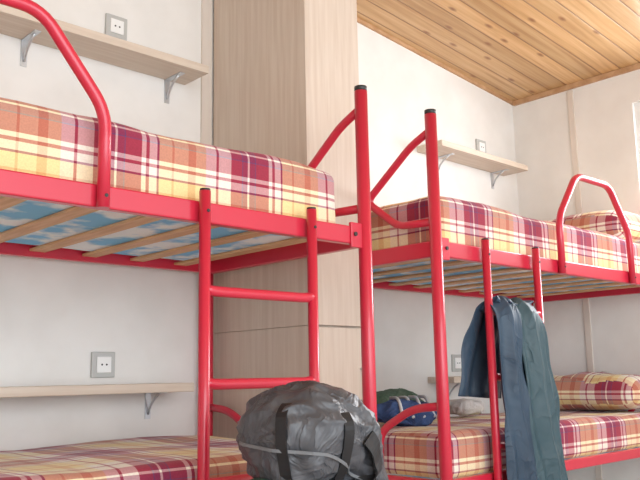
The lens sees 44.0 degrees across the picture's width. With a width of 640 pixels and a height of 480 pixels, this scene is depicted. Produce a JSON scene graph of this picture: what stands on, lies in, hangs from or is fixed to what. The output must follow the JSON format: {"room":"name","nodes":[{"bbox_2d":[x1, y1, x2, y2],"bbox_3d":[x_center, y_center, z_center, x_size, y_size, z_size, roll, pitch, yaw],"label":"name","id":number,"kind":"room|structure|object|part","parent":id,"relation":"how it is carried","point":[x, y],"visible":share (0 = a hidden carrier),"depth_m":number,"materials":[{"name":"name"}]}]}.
{"room":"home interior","nodes":[
{"label":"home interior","id":0,"kind":"room"},
{"bbox_2d":[0,0,518,450],"bbox_3d":[-0.870,-0.152,2.483,5.480,2.732,0.100,8,-13,-43],"label":"wall","id":1,"kind":"structure","parent":0,"point":[54,314],"depth_m":2.68,"materials":[{"name":"paint"}]},
{"bbox_2d":[0,383,193,418],"bbox_3d":[-0.917,0.457,2.147,1.280,0.113,0.150,8,-13,-43],"label":"wall shelf","id":2,"kind":"object","parent":1,"relation":"attached to","point":[147,388],"visible":1,"depth_m":2.32,"materials":[{"name":"laminate"}]},
{"bbox_2d":[90,352,114,377],"bbox_3d":[-0.679,0.391,2.484,0.080,0.080,0.015,8,-13,-43],"label":"wall outlet","id":3,"kind":"object","parent":1,"relation":"attached to","point":[102,363],"visible":1,"depth_m":2.48,"materials":[{"name":"grey plastic"}]},
{"bbox_2d":[0,4,208,103],"bbox_3d":[-0.919,-0.608,2.348,1.330,0.113,0.150,8,-13,-43],"label":"wall shelf","id":4,"kind":"object","parent":1,"relation":"attached to","point":[16,23],"visible":0.98,"depth_m":2.54,"materials":[{"name":"laminate"}]},
{"bbox_3d":[-0.882,-0.624,2.421,0.020,0.003,0.099,8,-13,-43],"label":"bracket arm","id":5,"kind":"part","parent":4,"relation":"part of","materials":[{"name":"silver metal"}]},
{"bbox_3d":[-0.508,-0.571,2.771,0.020,0.003,0.099,8,-13,-43],"label":"bracket arm","id":6,"kind":"part","parent":4,"relation":"part of","materials":[{"name":"silver metal"}]},
{"bbox_2d":[105,13,126,40],"bbox_3d":[-0.689,-0.721,2.685,0.080,0.080,0.015,8,-13,-43],"label":"wall outlet","id":7,"kind":"object","parent":1,"relation":"attached to","point":[115,26],"visible":0.89,"depth_m":2.68,"materials":[{"name":"grey plastic"}]},
{"bbox_2d":[200,0,211,144],"bbox_3d":[-0.407,0.062,2.813,0.045,2.405,0.008,8,-13,-43],"label":"trim","id":8,"kind":"structure","parent":1,"relation":"attached to","point":[206,5],"depth_m":2.93,"materials":[{"name":"laminate"}]},
{"bbox_2d":[357,17,512,104],"bbox_3d":[-0.853,-1.257,2.632,5.280,0.486,0.012,8,-13,-43],"label":"trim","id":9,"kind":"structure","parent":1,"relation":"attached to","point":[360,21],"depth_m":3.90,"materials":[{"name":"brown wood"}]},
{"bbox_2d":[428,376,460,399],"bbox_3d":[0.793,0.699,3.748,0.710,0.113,0.150,8,-13,-43],"label":"wall shelf","id":10,"kind":"object","parent":1,"relation":"attached to","point":[451,379],"visible":0.3,"depth_m":3.53,"materials":[{"name":"laminate"}]},
{"bbox_2d":[451,354,460,371],"bbox_3d":[0.647,0.578,3.724,0.080,0.080,0.015,8,-13,-43],"label":"wall outlet","id":11,"kind":"object","parent":1,"relation":"attached to","point":[455,359],"visible":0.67,"depth_m":3.71,"materials":[{"name":"grey plastic"}]},
{"bbox_2d":[417,140,527,188],"bbox_3d":[0.770,-0.359,3.926,0.720,0.113,0.150,8,-13,-43],"label":"wall shelf","id":12,"kind":"object","parent":1,"relation":"attached to","point":[448,151],"visible":0.89,"depth_m":3.90,"materials":[{"name":"laminate"}]},
{"bbox_2d":[476,139,485,152],"bbox_3d":[0.837,-0.480,4.108,0.080,0.080,0.015,8,-13,-43],"label":"wall outlet","id":13,"kind":"object","parent":1,"relation":"attached to","point":[480,144],"visible":0.82,"depth_m":4.10,"materials":[{"name":"grey plastic"}]},
{"bbox_2d":[357,0,639,100],"bbox_3d":[0.654,-1.592,1.072,5.480,0.548,4.600,8,-13,-43],"label":"ceiling","id":14,"kind":"structure","parent":0,"point":[516,49],"depth_m":3.65,"materials":[{"name":"brown wood"}]},
{"bbox_2d":[512,69,639,479],"bbox_3d":[2.668,0.049,2.629,0.100,2.253,4.500,8,-13,-43],"label":"wall","id":15,"kind":"structure","parent":0,"point":[606,134],"depth_m":3.99,"materials":[{"name":"painted plaster"}]},
{"bbox_2d":[513,63,639,105],"bbox_3d":[2.610,-1.056,2.772,0.018,0.024,4.486,8,-13,-43],"label":"trim","id":16,"kind":"structure","parent":15,"relation":"attached to","point":[634,67],"depth_m":4.09,"materials":[{"name":"brown wood"}]},
{"bbox_2d":[567,90,602,479],"bbox_3d":[1.324,0.316,3.946,0.008,2.223,0.030,8,-13,-43],"label":"trim","id":17,"kind":"structure","parent":15,"relation":"attached to","point":[586,310],"depth_m":4.03,"materials":[{"name":"laminate"}]},
{"bbox_2d":[634,102,639,110],"bbox_3d":[1.909,-0.716,3.549,0.050,0.040,1.010,8,-13,-43],"label":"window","id":18,"kind":"structure","parent":15,"relation":"in","point":[636,105],"depth_m":3.88,"materials":[{"name":"white"}]},
{"bbox_2d":[635,110,639,164],"bbox_3d":[1.578,-0.349,3.848,0.050,0.570,0.030,8,-13,-43],"label":"frame","id":19,"kind":"object","parent":15,"relation":"attached to","point":[637,113],"visible":1,"depth_m":3.87,"materials":[{"name":"white"}]},
{"bbox_3d":[0.702,0.938,0.638,5.480,0.100,4.600,8,-13,-43],"label":"floor","id":20,"kind":"structure","parent":0,"visible":0},
{"bbox_2d":[0,0,376,479],"bbox_3d":[-0.752,0.307,1.833,1.780,1.604,0.804,8,-13,-43],"label":"bunk bed","id":21,"kind":"object","parent":20,"relation":"on","point":[313,238],"visible":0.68,"depth_m":1.99,"materials":[{"name":"red paint"}]},
{"bbox_3d":[-0.657,-0.297,1.505,0.577,0.408,0.027,8,-13,-43],"label":"guard rail","id":22,"kind":"part","parent":21,"relation":"part of","materials":[{"name":"red metal"}]},
{"bbox_3d":[-1.014,0.001,2.159,1.742,0.050,0.026,8,-13,-43],"label":"rail","id":23,"kind":"part","parent":21,"relation":"part of","materials":[{"name":"red metal"}]},
{"bbox_2d":[0,435,246,479],"bbox_3d":[-0.759,0.572,1.784,1.647,0.152,0.693,8,-13,-43],"label":"mattress","id":24,"kind":"object","parent":21,"relation":"on","point":[153,457],"visible":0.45,"depth_m":1.83,"materials":[{"name":"fabric"}]},
{"bbox_2d":[0,97,335,260],"bbox_3d":[-0.774,-0.145,1.907,1.643,0.204,0.691,8,-13,-43],"label":"mattress","id":25,"kind":"object","parent":21,"relation":"on","point":[34,139],"visible":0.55,"depth_m":1.88,"materials":[{"name":"fabric"}]},
{"bbox_3d":[-0.515,-0.097,1.641,1.742,0.050,0.026,8,-13,-43],"label":"rail","id":26,"kind":"part","parent":21,"relation":"part of","materials":[{"name":"red metal"}]},
{"bbox_3d":[-0.379,0.647,2.664,0.038,1.200,0.038,8,-13,-43],"label":"post","id":27,"kind":"part","parent":21,"relation":"part of","materials":[{"name":"red metal"}]},
{"bbox_3d":[-0.132,0.045,2.491,0.024,0.050,0.750,8,-13,-43],"label":"rail","id":28,"kind":"part","parent":21,"relation":"part of","materials":[{"name":"red metal"}]},
{"bbox_3d":[0.133,0.353,2.162,0.038,1.590,0.038,8,-13,-43],"label":"post","id":29,"kind":"part","parent":21,"relation":"part of","materials":[{"name":"red metal"}]},
{"bbox_2d":[213,0,362,438],"bbox_3d":[-0.110,0.029,2.724,0.250,2.429,0.527,8,-13,-43],"label":"wardrobe","id":30,"kind":"object","parent":20,"relation":"on","point":[286,73],"visible":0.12,"depth_m":2.63,"materials":[{"name":"laminate"}]},
{"bbox_3d":[0.043,-0.449,2.639,0.242,1.464,0.016,8,-13,-43],"label":"door panel","id":31,"kind":"part","parent":30,"relation":"part of","materials":[{"name":"laminate"}]},
{"bbox_3d":[0.065,0.707,2.440,0.242,0.870,0.016,8,-13,-43],"label":"door panel","id":32,"kind":"part","parent":30,"relation":"part of","materials":[{"name":"laminate"}]},
{"bbox_2d":[236,380,388,479],"bbox_3d":[0.001,0.665,1.557,0.363,0.769,0.306,8,-13,-43],"label":"backpack","id":33,"kind":"object","parent":20,"relation":"on","point":[296,430],"visible":1,"depth_m":1.51,"materials":[{"name":"grey fabric"}]},
{"bbox_2d":[370,109,639,479],"bbox_3d":[0.738,0.518,3.228,1.762,1.604,0.804,8,-13,-43],"label":"bunk bed","id":34,"kind":"object","parent":20,"relation":"on","point":[438,249],"visible":0.56,"depth_m":2.59,"materials":[{"name":"red paint"}]},
{"bbox_3d":[0.100,0.077,2.708,0.024,0.050,0.750,8,-13,-43],"label":"rail","id":35,"kind":"part","parent":34,"relation":"part of","materials":[{"name":"red metal"}]},
{"bbox_3d":[0.113,0.777,2.588,0.024,0.040,0.750,8,-13,-43],"label":"rail","id":36,"kind":"part","parent":34,"relation":"part of","materials":[{"name":"red metal"}]},
{"bbox_3d":[0.364,0.386,2.379,0.038,1.590,0.038,8,-13,-43],"label":"post","id":37,"kind":"part","parent":34,"relation":"part of","materials":[{"name":"red metal"}]},
{"bbox_3d":[0.477,0.212,3.554,1.724,0.050,0.026,8,-13,-43],"label":"rail","id":38,"kind":"part","parent":34,"relation":"part of","materials":[{"name":"red metal"}]},
{"bbox_2d":[371,196,639,294],"bbox_3d":[0.726,0.069,3.309,1.663,0.202,0.698,8,-13,-43],"label":"mattress","id":39,"kind":"object","parent":34,"relation":"on","point":[462,222],"visible":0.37,"depth_m":2.83,"materials":[{"name":"fabric"}]},
{"bbox_2d":[543,210,639,242],"bbox_3d":[1.229,-0.034,3.818,0.300,0.173,0.637,8,-13,-43],"label":"pillow","id":40,"kind":"object","parent":39,"relation":"on","point":[605,221],"visible":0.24,"depth_m":3.59,"materials":[{"name":"fabric"}]},
{"bbox_2d":[377,410,639,479],"bbox_3d":[0.739,0.783,3.187,1.663,0.156,0.696,8,-13,-43],"label":"mattress","id":41,"kind":"object","parent":34,"relation":"on","point":[409,451],"visible":0.48,"depth_m":2.57,"materials":[{"name":"fabric"}]},
{"bbox_2d":[376,388,423,403],"bbox_3d":[0.285,0.638,3.085,0.312,0.121,0.176,8,-13,-43],"label":"sweater","id":42,"kind":"object","parent":41,"relation":"on","point":[382,396],"visible":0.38,"depth_m":3.02,"materials":[{"name":"fabric"}]},
{"bbox_2d":[377,395,436,425],"bbox_3d":[0.303,0.606,2.776,0.256,0.119,0.190,8,-13,-43],"label":"jacket","id":43,"kind":"object","parent":41,"relation":"on","point":[386,411],"visible":0.67,"depth_m":2.71,"materials":[{"name":"blue fabric"}]},
{"bbox_2d":[449,398,483,415],"bbox_3d":[0.608,0.708,3.364,0.180,0.074,0.144,8,-13,-43],"label":"folded towel","id":44,"kind":"object","parent":41,"relation":"on","point":[461,407],"visible":0.83,"depth_m":3.30,"materials":[{"name":"fabric"}]},
{"bbox_2d":[553,372,639,409],"bbox_3d":[1.246,0.706,3.712,0.292,0.178,0.622,8,-13,-43],"label":"pillow","id":45,"kind":"object","parent":41,"relation":"on","point":[581,390],"visible":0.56,"depth_m":3.54,"materials":[{"name":"fabric"}]},
{"bbox_2d":[458,295,567,479],"bbox_3d":[0.645,0.627,2.583,0.392,0.888,0.219,8,-13,-43],"label":"trousers","id":46,"kind":"object","parent":34,"relation":"hanging from","point":[533,443],"visible":0.97,"depth_m":2.55,"materials":[{"name":"blue fabric"}]},
{"bbox_3d":[0.579,0.356,2.623,0.288,0.338,0.143,8,-13,-43],"label":"seat behind ladder","id":47,"kind":"part","parent":46,"relation":"part of","materials":[{"name":"blue fabric"}]},
{"bbox_3d":[0.637,0.621,2.547,0.238,0.887,0.132,8,-13,-43],"label":"leg","id":48,"kind":"part","parent":46,"relation":"part of","materials":[{"name":"blue fabric"}]},
{"bbox_3d":[0.720,0.631,2.611,0.240,0.887,0.153,8,-13,-43],"label":"leg","id":49,"kind":"part","parent":46,"relation":"part of","materials":[{"name":"teal fabric"}]},
{"bbox_3d":[0.976,0.114,3.035,1.724,0.050,0.026,8,-13,-43],"label":"rail","id":50,"kind":"part","parent":34,"relation":"part of","materials":[{"name":"red metal"}]},
{"bbox_3d":[0.989,0.814,2.915,1.724,0.035,0.026,8,-13,-43],"label":"rail","id":51,"kind":"part","parent":34,"relation":"part of","materials":[{"name":"red metal"}]},
{"bbox_3d":[1.352,0.255,3.880,0.024,0.050,0.750,8,-13,-43],"label":"rail","id":52,"kind":"part","parent":34,"relation":"part of","materials":[{"name":"red metal"}]},
{"bbox_3d":[1.095,-0.048,3.145,0.592,0.408,0.027,8,-13,-43],"label":"guard rail","id":53,"kind":"part","parent":34,"relation":"part of","materials":[{"name":"red metal"}]}
]}

